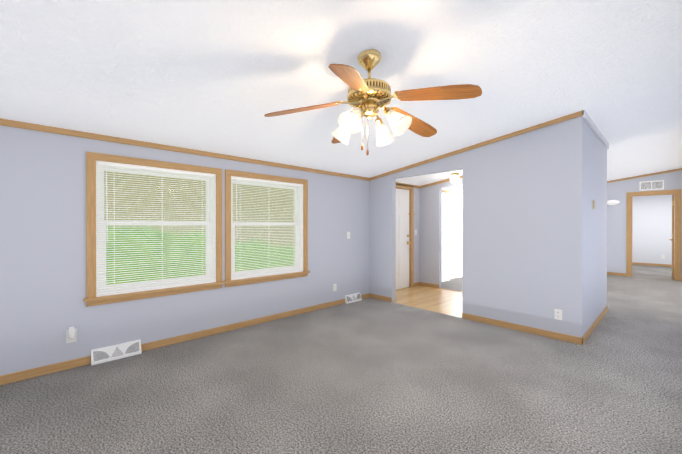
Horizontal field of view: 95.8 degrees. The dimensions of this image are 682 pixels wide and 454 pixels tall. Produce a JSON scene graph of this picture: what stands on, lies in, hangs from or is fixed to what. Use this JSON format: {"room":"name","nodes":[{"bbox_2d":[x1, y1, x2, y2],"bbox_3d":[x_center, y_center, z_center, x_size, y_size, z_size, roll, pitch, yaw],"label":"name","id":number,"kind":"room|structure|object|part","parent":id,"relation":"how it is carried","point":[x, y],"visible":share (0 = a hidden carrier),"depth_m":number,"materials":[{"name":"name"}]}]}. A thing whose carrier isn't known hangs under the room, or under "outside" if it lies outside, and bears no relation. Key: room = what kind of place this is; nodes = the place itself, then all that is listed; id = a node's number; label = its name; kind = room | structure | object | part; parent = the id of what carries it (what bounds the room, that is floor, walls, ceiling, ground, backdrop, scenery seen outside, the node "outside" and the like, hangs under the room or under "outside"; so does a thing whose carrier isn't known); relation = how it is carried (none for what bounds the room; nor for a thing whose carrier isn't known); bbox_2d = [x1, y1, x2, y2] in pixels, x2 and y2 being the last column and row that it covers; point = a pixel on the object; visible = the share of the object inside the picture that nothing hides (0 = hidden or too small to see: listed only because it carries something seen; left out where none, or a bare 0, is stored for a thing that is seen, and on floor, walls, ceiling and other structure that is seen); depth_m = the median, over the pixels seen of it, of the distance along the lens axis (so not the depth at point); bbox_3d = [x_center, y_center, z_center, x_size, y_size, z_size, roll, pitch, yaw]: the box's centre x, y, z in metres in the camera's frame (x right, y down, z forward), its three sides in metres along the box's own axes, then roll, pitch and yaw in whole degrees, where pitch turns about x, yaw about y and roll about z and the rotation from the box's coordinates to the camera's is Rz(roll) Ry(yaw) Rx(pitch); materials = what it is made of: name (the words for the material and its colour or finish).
{"room":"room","nodes":[
{"label":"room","id":0,"kind":"room"},
{"bbox_2d":[0,264,681,453],"bbox_3d":[4.755,1.320,4.328,15.850,0.120,7.850,0,0,-43],"label":"floor carpet","id":1,"kind":"object","parent":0,"point":[369,375],"visible":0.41,"depth_m":2.39,"materials":[{"name":"grey carpet"}]},
{"bbox_2d":[0,116,681,375],"bbox_3d":[4.755,-0.058,4.324,15.850,2.638,7.850,0,0,-43],"label":"wall","id":2,"kind":"structure","parent":0,"point":[542,239],"depth_m":3.65,"materials":[{"name":"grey paint"}]},
{"bbox_2d":[66,326,76,342],"bbox_3d":[-2.399,0.962,2.744,0.072,0.143,0.052,0,0,-43],"label":"outlet","id":3,"kind":"object","parent":2,"relation":"attached to","point":[71,334],"visible":1,"depth_m":2.74,"materials":[{"name":"white plastic"}]},
{"bbox_2d":[91,340,141,365],"bbox_3d":[-2.155,1.198,2.968,0.390,0.133,0.062,0,0,-43],"label":"air vent","id":4,"kind":"object","parent":2,"relation":"in","point":[112,352],"visible":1,"depth_m":2.95,"materials":[{"name":"white metal"}]},
{"bbox_2d":[84,152,224,306],"bbox_3d":[-1.919,0.018,3.297,1.292,1.420,0.199,0,0,-43],"label":"window","id":5,"kind":"structure","parent":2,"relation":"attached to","point":[99,291],"depth_m":3.18,"materials":[{"name":"white plastic"}]},
{"bbox_2d":[224,169,309,286],"bbox_3d":[-0.985,0.016,4.176,1.271,1.420,0.199,0,0,-43],"label":"window","id":6,"kind":"structure","parent":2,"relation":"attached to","point":[299,187],"depth_m":4.13,"materials":[{"name":"white plastic"}]},
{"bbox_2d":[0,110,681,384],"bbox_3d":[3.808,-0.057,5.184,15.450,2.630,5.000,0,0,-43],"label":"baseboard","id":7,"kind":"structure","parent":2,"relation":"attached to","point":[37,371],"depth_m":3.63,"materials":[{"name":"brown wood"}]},
{"bbox_2d":[345,293,361,303],"bbox_3d":[0.208,1.191,5.191,0.350,0.133,0.062,0,0,-43],"label":"air vent","id":8,"kind":"object","parent":2,"relation":"in","point":[354,297],"visible":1,"depth_m":5.17,"materials":[{"name":"white metal"}]},
{"bbox_2d":[396,184,413,286],"bbox_3d":[1.081,0.200,6.143,1.050,2.110,0.165,0,0,-43],"label":"door frame","id":9,"kind":"structure","parent":2,"relation":"attached to","point":[411,233],"depth_m":6.41,"materials":[{"name":"brown wood"}]},
{"bbox_2d":[396,188,414,290],"bbox_3d":[1.119,0.244,6.150,0.969,2.022,0.210,0,0,-43],"label":"entry door","id":10,"kind":"structure","parent":2,"relation":"in","point":[402,238],"depth_m":6.24,"materials":[{"name":"white wood"}]},
{"bbox_2d":[442,192,462,281],"bbox_3d":[3.127,0.221,7.770,2.500,2.018,0.142,0,0,-43],"label":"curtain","id":11,"kind":"object","parent":2,"relation":"hanging from","point":[451,236],"visible":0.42,"depth_m":7.29,"materials":[{"name":"white fabric"}]},
{"bbox_2d":[554,309,561,319],"bbox_3d":[2.440,0.983,3.461,0.009,0.116,0.072,0,0,-43],"label":"outlet","id":12,"kind":"object","parent":2,"relation":"attached to","point":[557,314],"visible":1,"depth_m":3.46,"materials":[{"name":"white plastic"}]},
{"bbox_2d":[607,200,619,204],"bbox_3d":[7.046,-0.636,7.995,0.038,0.144,0.274,0,0,-43],"label":"detector","id":13,"kind":"object","parent":2,"relation":"attached to","point":[612,202],"visible":0.9,"depth_m":7.98,"materials":[{"name":"white plastic"}]},
{"bbox_2d":[639,180,663,190],"bbox_3d":[7.544,-1.009,7.487,0.008,0.220,0.420,0,0,-43],"label":"air vent","id":14,"kind":"object","parent":2,"relation":"in","point":[653,185],"visible":1,"depth_m":7.48,"materials":[{"name":"white plastic"}]},
{"bbox_2d":[626,189,680,280],"bbox_3d":[7.597,0.188,7.513,0.130,2.125,0.930,0,0,-43],"label":"door frame","id":15,"kind":"structure","parent":2,"relation":"attached to","point":[677,252],"depth_m":7.31,"materials":[{"name":"brown wood"}]},
{"bbox_2d":[669,195,673,278],"bbox_3d":[8.118,0.235,7.571,0.753,2.008,0.085,0,0,-43],"label":"open bedroom door","id":16,"kind":"structure","parent":2,"relation":"in","point":[672,239],"depth_m":7.30,"materials":[{"name":"brown wood"}]},
{"bbox_2d":[0,0,681,192],"bbox_3d":[4.755,-1.209,4.321,15.850,0.716,7.850,0,0,-43],"label":"ceiling","id":17,"kind":"structure","parent":0,"point":[220,76],"depth_m":2.22,"materials":[{"name":"white paint"}]},
{"bbox_2d":[264,49,481,155],"bbox_3d":[0.233,-0.815,2.092,1.323,0.690,1.341,0,0,-43],"label":"ceiling fan","id":18,"kind":"object","parent":17,"relation":"hanging from","point":[369,97],"visible":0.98,"depth_m":1.98,"materials":[{"name":"brown wood"}]},
{"label":"blade","id":19,"kind":"part","parent":18,"relation":"part of","materials":[{"name":"brown wood"}]},
{"bbox_3d":[0.041,-0.790,2.509,0.142,0.006,0.505,-13,-5,-21],"label":"blade","id":20,"kind":"part","parent":18,"relation":"part of","materials":[{"name":"brown wood"}]},
{"bbox_3d":[0.060,-0.787,1.646,0.142,0.006,0.505,12,13,14],"label":"blade","id":21,"kind":"part","parent":18,"relation":"part of","materials":[{"name":"brown wood"}]},
{"label":"blade","id":22,"kind":"part","parent":18,"relation":"part of","materials":[{"name":"brown wood"}]},
{"bbox_3d":[0.563,-0.788,1.822,0.505,0.006,0.142,12,-5,34],"label":"blade","id":23,"kind":"part","parent":18,"relation":"part of","materials":[{"name":"brown wood"}]},
{"bbox_2d":[450,172,459,183],"bbox_3d":[2.109,-0.900,5.711,0.170,0.195,0.170,0,0,-43],"label":"light","id":24,"kind":"object","parent":17,"relation":"attached to","point":[454,178],"visible":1,"depth_m":5.65,"materials":[{"name":"white glass"}]},
{"bbox_2d":[393,285,461,317],"bbox_3d":[1.718,1.317,5.418,1.620,0.120,2.100,0,0,-43],"label":"floor","id":25,"kind":"structure","parent":0,"point":[444,301],"depth_m":5.35,"materials":[{"name":"brown wood"}]},
{"label":"outside","id":26,"kind":"structure","parent":0,"visible":0},
{"bbox_2d":[104,171,294,284],"bbox_3d":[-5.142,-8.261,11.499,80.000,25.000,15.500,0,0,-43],"label":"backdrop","id":27,"kind":"structure","parent":26,"point":[172,216],"depth_m":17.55,"materials":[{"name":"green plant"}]}
]}

